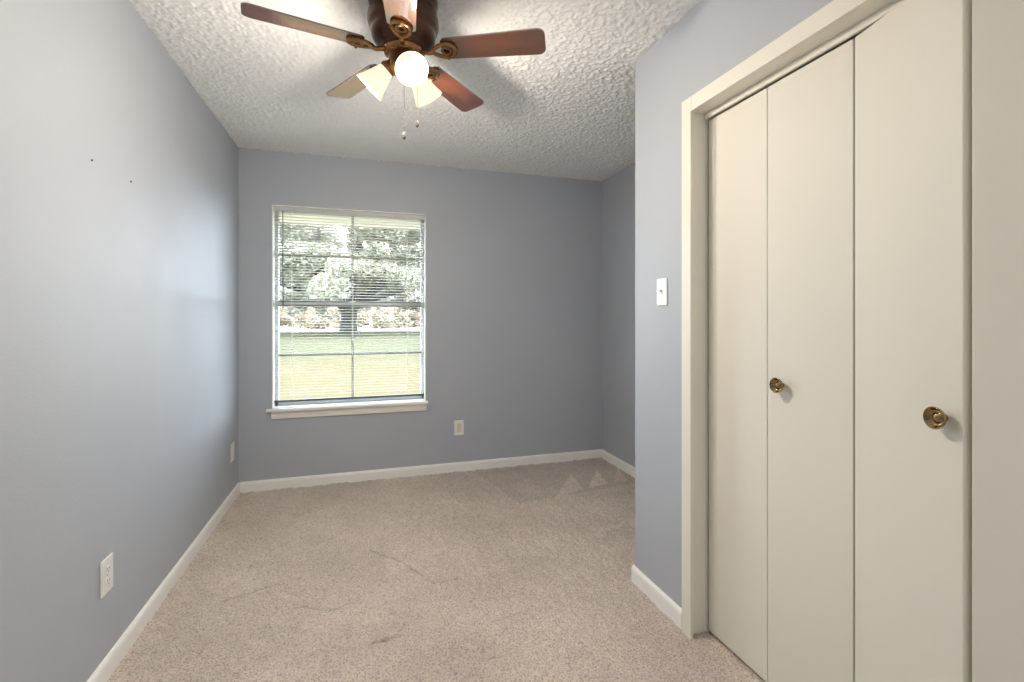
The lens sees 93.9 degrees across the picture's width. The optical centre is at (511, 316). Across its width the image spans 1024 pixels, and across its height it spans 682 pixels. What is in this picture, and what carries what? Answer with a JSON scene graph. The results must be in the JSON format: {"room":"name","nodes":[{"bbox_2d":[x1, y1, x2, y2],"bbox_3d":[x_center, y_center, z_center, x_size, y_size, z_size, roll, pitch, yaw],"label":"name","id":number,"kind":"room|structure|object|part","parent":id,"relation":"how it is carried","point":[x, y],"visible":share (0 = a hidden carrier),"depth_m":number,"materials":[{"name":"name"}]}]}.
{"room":"empty bedroom","nodes":[
{"label":"empty bedroom","id":0,"kind":"room"},
{"bbox_2d":[0,0,237,681],"bbox_3d":[-1.304,0.045,1.119,0.120,2.510,5.050,0,0,-17],"label":"wall","id":1,"kind":"structure","parent":0,"point":[119,296],"depth_m":1.64,"materials":[{"name":"blue paint"}]},
{"bbox_2d":[100,552,112,598],"bbox_3d":[-1.403,0.895,1.657,0.009,0.122,0.080,0,0,-17],"label":"wall outlet","id":2,"kind":"object","parent":1,"relation":"attached to","point":[106,566],"visible":1,"depth_m":1.65,"materials":[{"name":"white plastic"}]},
{"bbox_2d":[105,564,110,573],"bbox_3d":[-1.402,0.875,1.658,0.004,0.025,0.033,0,0,-17],"label":"receptacle","id":3,"kind":"object","parent":2,"relation":"attached to","point":[107,566],"depth_m":1.66,"materials":[{"name":"grey plastic"}]},
{"bbox_2d":[105,576,110,585],"bbox_3d":[-1.402,0.915,1.658,0.004,0.025,0.033,0,0,-17],"label":"receptacle","id":4,"kind":"object","parent":2,"relation":"attached to","point":[107,578],"depth_m":1.66,"materials":[{"name":"grey plastic"}]},
{"bbox_2d":[87,482,239,681],"bbox_3d":[-1.236,1.218,1.125,0.013,0.084,4.780,0,0,-17],"label":"baseboard","id":5,"kind":"structure","parent":1,"relation":"attached to","point":[103,672],"depth_m":2.02,"materials":[{"name":"white paint"}]},
{"bbox_2d":[230,442,233,461],"bbox_3d":[-1.894,0.915,3.240,0.008,0.122,0.078,0,0,-17],"label":"wall outlet","id":6,"kind":"object","parent":1,"relation":"attached to","point":[232,444],"visible":1,"depth_m":3.23,"materials":[{"name":"white plastic"}]},
{"bbox_2d":[130,0,700,181],"bbox_3d":[0.038,-1.206,1.865,2.905,0.008,4.140,0,0,-17],"label":"ceiling","id":7,"kind":"structure","parent":0,"point":[567,110],"depth_m":2.48,"materials":[{"name":"white paint"}]},
{"bbox_2d":[240,0,545,138],"bbox_3d":[-0.415,-0.938,1.770,1.029,0.545,1.018,0,0,-17],"label":"ceiling fan","id":8,"kind":"object","parent":7,"relation":"hanging from","point":[406,31],"visible":1,"depth_m":1.74,"materials":[{"name":"brown wood"}]},
{"bbox_3d":[-0.708,-0.997,1.635,0.383,0.006,0.122,0,11,-28],"label":"blade","id":9,"kind":"part","parent":8,"relation":"part of","materials":[{"name":"brown wood"}]},
{"bbox_3d":[-0.655,-0.997,2.033,0.383,0.006,0.122,0,11,44],"label":"blade","id":10,"kind":"part","parent":8,"relation":"part of","materials":[{"name":"brown wood"}]},
{"bbox_3d":[-0.505,-0.902,1.806,0.101,0.116,0.116,-43,-3,4],"label":"lamp shade","id":11,"kind":"part","parent":8,"relation":"part of","materials":[{"name":"beige glass"}]},
{"bbox_2d":[381,58,393,76],"bbox_3d":[-0.457,-0.947,1.802,0.048,0.062,0.062,-43,-3,4],"label":"socket","id":12,"kind":"object","parent":8,"relation":"attached to","point":[387,66],"depth_m":1.78,"materials":[{"name":"gold metal"}]},
{"bbox_3d":[-0.346,-0.997,1.462,0.122,0.006,0.383,12,-2,-10],"label":"blade","id":13,"kind":"part","parent":8,"relation":"part of","materials":[{"name":"brown wood"}]},
{"bbox_2d":[399,51,413,64],"bbox_3d":[-0.387,-0.947,1.753,0.062,0.062,0.048,0,43,-25],"label":"bulb","id":14,"kind":"object","parent":8,"relation":"attached to","point":[404,56],"depth_m":1.73,"materials":[{"name":"glass"}]},
{"bbox_3d":[-0.367,-0.902,1.709,0.058,0.058,0.084,0,43,-25],"label":"bulb","id":15,"kind":"part","parent":8,"relation":"part of","materials":[{"name":"white glass"}]},
{"bbox_3d":[-0.366,-0.902,1.709,0.116,0.116,0.101,0,43,-25],"label":"lamp shade","id":16,"kind":"part","parent":8,"relation":"part of","materials":[{"name":"beige glass"}]},
{"bbox_3d":[-0.352,-0.902,1.878,0.116,0.116,0.101,0,-43,35],"label":"lamp shade","id":17,"kind":"part","parent":8,"relation":"part of","materials":[{"name":"beige glass"}]},
{"bbox_3d":[-0.260,-0.997,2.106,0.122,0.006,0.383,-13,-5,25],"label":"blade","id":18,"kind":"part","parent":8,"relation":"part of","materials":[{"name":"brown wood"}]},
{"bbox_3d":[-0.069,-0.997,1.753,0.383,0.006,0.122,0,-11,8],"label":"blade","id":19,"kind":"part","parent":8,"relation":"part of","materials":[{"name":"brown wood"}]},
{"bbox_2d":[238,147,601,481],"bbox_3d":[-0.539,0.045,3.921,3.000,2.510,0.150,0,0,-17],"label":"wall","id":20,"kind":"structure","parent":0,"point":[514,260],"depth_m":3.89,"materials":[{"name":"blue paint"}]},
{"bbox_2d":[266,205,427,418],"bbox_3d":[-1.238,-0.038,3.684,1.157,1.556,0.190,0,0,-17],"label":"window","id":21,"kind":"structure","parent":20,"relation":"in","point":[281,410],"depth_m":3.63,"materials":[{"name":"white paint"}]},
{"bbox_3d":[-1.238,0.673,3.684,1.157,0.024,0.190,0,0,-17],"label":"sill","id":22,"kind":"part","parent":21,"relation":"part of","materials":[{"name":"white paint"}]},
{"bbox_2d":[274,206,424,402],"bbox_3d":[-1.223,-0.091,3.664,1.093,1.438,0.048,0,0,-17],"label":"window blind","id":23,"kind":"object","parent":21,"relation":"attached to","point":[276,208],"visible":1,"depth_m":3.67,"materials":[{"name":"grey plastic"}]},
{"bbox_3d":[-1.224,0.620,3.670,1.089,0.016,0.024,0,0,-17],"label":"rail","id":24,"kind":"part","parent":23,"relation":"part of","materials":[{"name":"grey plastic"}]},
{"bbox_3d":[-1.223,-0.088,3.671,0.005,1.396,0.026,0,0,-17],"label":"ladder cord","id":25,"kind":"part","parent":23,"relation":"part of","materials":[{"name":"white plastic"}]},
{"bbox_3d":[-0.831,-0.088,3.792,0.005,1.396,0.026,0,0,-17],"label":"ladder cord","id":26,"kind":"part","parent":23,"relation":"part of","materials":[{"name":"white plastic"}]},
{"bbox_2d":[240,449,600,492],"bbox_3d":[-0.572,1.218,3.825,2.854,0.084,0.013,0,0,-17],"label":"baseboard","id":27,"kind":"structure","parent":20,"relation":"attached to","point":[357,476],"depth_m":3.75,"materials":[{"name":"white paint"}]},
{"bbox_2d":[454,420,463,434],"bbox_3d":[-0.429,0.896,3.872,0.078,0.122,0.008,0,0,-17],"label":"wall outlet","id":28,"kind":"object","parent":20,"relation":"attached to","point":[458,424],"visible":1,"depth_m":3.87,"materials":[{"name":"white plastic"}]},
{"bbox_2d":[457,423,460,431],"bbox_3d":[-0.429,0.896,3.870,0.033,0.067,0.004,0,0,-17],"label":"receptacle","id":29,"kind":"object","parent":28,"relation":"attached to","point":[458,424],"depth_m":3.87,"materials":[{"name":"beige plastic"}]},
{"bbox_2d":[107,458,765,681],"bbox_3d":[0.209,1.250,1.313,2.905,0.021,5.285,0,0,-17],"label":"floor","id":30,"kind":"structure","parent":0,"point":[520,573],"depth_m":2.14,"materials":[{"name":"beige carpet"}]},
{"bbox_2d":[602,163,634,466],"bbox_3d":[1.584,0.045,1.935,0.120,2.510,4.900,0,0,-17],"label":"wall","id":31,"kind":"structure","parent":0,"point":[618,190],"depth_m":3.98,"materials":[{"name":"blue paint"}]},
{"bbox_2d":[601,449,634,477],"bbox_3d":[1.069,1.218,3.374,0.013,0.084,1.845,0,0,-17],"label":"baseboard","id":32,"kind":"structure","parent":31,"relation":"attached to","point":[627,468],"depth_m":3.96,"materials":[{"name":"white paint"}]},
{"bbox_2d":[635,0,832,607],"bbox_3d":[1.399,0.045,0.975,0.801,2.510,2.935,0,0,-17],"label":"wall","id":33,"kind":"structure","parent":0,"point":[713,37],"depth_m":2.03,"materials":[{"name":"blue paint"}]},
{"bbox_2d":[631,565,681,629],"bbox_3d":[0.627,1.218,2.091,0.013,0.084,0.372,0,0,-17],"label":"baseboard","id":34,"kind":"structure","parent":33,"relation":"attached to","point":[655,594],"depth_m":2.06,"materials":[{"name":"white paint"}]},
{"bbox_2d":[657,278,667,305],"bbox_3d":[0.639,-0.107,2.049,0.020,0.116,0.072,0,0,-17],"label":"light switch","id":35,"kind":"object","parent":33,"relation":"attached to","point":[662,284],"visible":1,"depth_m":2.04,"materials":[{"name":"white plastic"}]},
{"bbox_2d":[682,0,870,638],"bbox_3d":[0.873,0.201,1.299,0.012,2.118,1.286,0,0,-17],"label":"trim","id":36,"kind":"structure","parent":33,"relation":"attached to","point":[834,8],"depth_m":1.87,"materials":[{"name":"white paint"}]},
{"bbox_2d":[709,39,854,681],"bbox_3d":[0.865,0.231,1.612,0.058,2.014,0.585,0,0,-17],"label":"door","id":37,"kind":"structure","parent":33,"relation":"in","point":[782,158],"depth_m":1.55,"materials":[{"name":"beige paint"}]},
{"bbox_3d":[0.834,0.231,1.758,0.030,2.014,0.288,0,0,-17],"label":"panel","id":38,"kind":"part","parent":37,"relation":"part of","materials":[{"name":"beige paint"}]},
{"bbox_3d":[0.867,0.222,1.553,0.028,0.051,0.051,0,0,-17],"label":"knob","id":39,"kind":"part","parent":37,"relation":"part of","materials":[{"name":"gold metal"}]},
{"bbox_3d":[0.921,0.231,1.478,0.030,2.014,0.295,0,0,-17],"label":"panel","id":40,"kind":"part","parent":37,"relation":"part of","materials":[{"name":"beige paint"}]},
{"bbox_2d":[693,0,894,633],"bbox_3d":[0.941,0.222,1.320,0.130,2.076,1.230,0,0,-17],"label":"trim","id":41,"kind":"structure","parent":33,"relation":"attached to","point":[700,125],"depth_m":1.89,"materials":[{"name":"white paint"}]},
{"bbox_2d":[705,0,904,119],"bbox_3d":[0.945,-0.792,1.322,0.012,0.023,1.202,0,0,-17],"label":"trim","id":42,"kind":"structure","parent":33,"relation":"attached to","point":[867,22],"depth_m":1.44,"materials":[{"name":"white paint"}]},
{"bbox_2d":[855,0,1023,681],"bbox_3d":[1.010,0.231,1.035,0.118,2.014,0.594,0,0,-17],"label":"door","id":43,"kind":"structure","parent":33,"relation":"in","point":[939,84],"depth_m":1.08,"materials":[{"name":"beige paint"}]},
{"bbox_3d":[0.978,0.231,1.181,0.030,2.014,0.296,0,0,-4],"label":"panel","id":44,"kind":"part","parent":43,"relation":"part of","materials":[{"name":"beige paint"}]},
{"bbox_3d":[0.957,0.226,1.072,0.028,0.051,0.051,0,0,-4],"label":"knob","id":45,"kind":"part","parent":43,"relation":"part of","materials":[{"name":"gold metal"}]},
{"bbox_3d":[1.066,0.231,0.896,0.030,2.014,0.298,0,0,-30],"label":"panel","id":46,"kind":"part","parent":43,"relation":"part of","materials":[{"name":"beige paint"}]},
{"label":"outside","id":47,"kind":"structure","parent":0,"visible":0},
{"bbox_2d":[280,331,419,399],"bbox_3d":[-8.868,1.750,28.649,320.000,0.300,52.020,0,0,-17],"label":"ground","id":48,"kind":"structure","parent":47,"point":[292,378],"depth_m":15.77,"materials":[{"name":"green plant"}]},
{"bbox_2d":[280,223,419,333],"bbox_3d":[-15.043,-4.812,44.278,24.171,13.225,21.335,0,0,-17],"label":"oak tree","id":49,"kind":"object","parent":48,"relation":"on","point":[331,285],"visible":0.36,"depth_m":40.23,"materials":[{"name":"green plant"}]},
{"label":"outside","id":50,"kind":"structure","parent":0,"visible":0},
{"bbox_2d":[280,321,419,328],"bbox_3d":[-39.329,1.750,127.052,320.000,0.300,134.000,0,0,-17],"label":"ground","id":51,"kind":"structure","parent":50,"point":[363,326],"depth_m":72.84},
{"bbox_2d":[280,307,296,327],"bbox_3d":[-32.015,-0.043,66.229,4.092,3.328,3.237,0,0,-17],"label":"shrub","id":52,"kind":"object","parent":51,"relation":"on","point":[283,316],"visible":0.56,"depth_m":66.18,"materials":[{"name":"brown plant"}]},
{"bbox_2d":[282,289,302,318],"bbox_3d":[-48.712,-9.511,100.120,12.938,22.289,8.346,0,0,-17],"label":"tree","id":53,"kind":"object","parent":51,"relation":"on","point":[291,312],"visible":0.06,"depth_m":98.84,"materials":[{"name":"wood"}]},
{"bbox_2d":[293,307,316,327],"bbox_3d":[-30.622,0.237,71.030,2.479,3.684,3.475,0,0,25],"label":"shrub","id":54,"kind":"object","parent":51,"relation":"on","point":[307,311],"visible":0.38,"depth_m":70.38,"materials":[{"name":"brown plant"}]},
{"bbox_2d":[280,225,344,321],"bbox_3d":[-32.757,-9.013,77.852,11.500,21.293,8.055,0,0,-17],"label":"tree","id":55,"kind":"object","parent":51,"relation":"on","point":[321,314],"visible":0.09,"depth_m":77.37,"materials":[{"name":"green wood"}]},
{"bbox_2d":[304,312,333,328],"bbox_3d":[-25.977,0.686,64.076,3.719,2.669,2.657,0,0,-42],"label":"shrub","id":56,"kind":"object","parent":51,"relation":"on","point":[309,316],"visible":0.77,"depth_m":63.56,"materials":[{"name":"brown plant"}]},
{"bbox_2d":[327,307,340,327],"bbox_3d":[-24.384,0.219,68.472,3.898,4.048,3.159,0,0,-17],"label":"shrub","id":57,"kind":"object","parent":51,"relation":"on","point":[337,313],"visible":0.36,"depth_m":67.75,"materials":[{"name":"brown plant"}]},
{"bbox_2d":[356,311,370,327],"bbox_3d":[-23.315,0.594,73.477,3.309,3.004,2.430,0,0,-42],"label":"shrub","id":58,"kind":"object","parent":51,"relation":"on","point":[358,314],"visible":0.65,"depth_m":73.18,"materials":[{"name":"brown plant"}]},
{"bbox_2d":[343,229,394,324],"bbox_3d":[-27.912,-9.500,92.931,11.929,22.267,8.781,0,0,-17],"label":"tree","id":59,"kind":"object","parent":51,"relation":"on","point":[347,250],"visible":0.03,"depth_m":90.83,"materials":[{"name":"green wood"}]},
{"bbox_2d":[367,307,395,327],"bbox_3d":[-18.085,0.207,66.021,4.152,3.701,2.794,0,0,10],"label":"shrub","id":60,"kind":"object","parent":51,"relation":"on","point":[376,324],"visible":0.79,"depth_m":65.68,"materials":[{"name":"brown plant"}]},
{"bbox_2d":[390,307,413,327],"bbox_3d":[-16.709,0.090,71.075,4.211,3.818,2.871,0,0,-17],"label":"shrub","id":61,"kind":"object","parent":51,"relation":"on","point":[399,324],"visible":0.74,"depth_m":70.70,"materials":[{"name":"brown plant"}]},
{"bbox_2d":[388,244,419,321],"bbox_3d":[-23.965,-9.068,107.803,12.330,21.403,8.291,0,0,-17],"label":"tree","id":62,"kind":"object","parent":51,"relation":"on","point":[398,297],"visible":0.17,"depth_m":106.15,"materials":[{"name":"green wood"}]},
{"bbox_2d":[406,310,419,326],"bbox_3d":[-15.363,0.441,75.352,3.676,3.234,3.394,0,0,26],"label":"shrub","id":63,"kind":"object","parent":51,"relation":"on","point":[415,323],"visible":0.45,"depth_m":75.39,"materials":[{"name":"brown plant"}]},
{"bbox_3d":[-0.101,-1.430,0.325,12.000,0.120,8.680,0,0,-17],"label":"roof","id":64,"kind":"structure","parent":0,"visible":0},
{"bbox_2d":[280,213,419,230],"bbox_3d":[-1.280,-1.103,4.136,12.000,0.535,0.700,0,0,-17],"label":"eave","id":65,"kind":"object","parent":64,"relation":"attached to","point":[287,213],"visible":0.06,"depth_m":4.32,"materials":[{"name":"beige paint"}]},
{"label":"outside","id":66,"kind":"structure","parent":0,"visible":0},
{"bbox_2d":[280,329,419,331],"bbox_3d":[-18.038,1.740,58.272,320.000,0.320,10.000,0,0,-17],"label":"road","id":67,"kind":"structure","parent":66,"point":[293,330],"depth_m":55.95,"materials":[{"name":"grey"}]}
]}

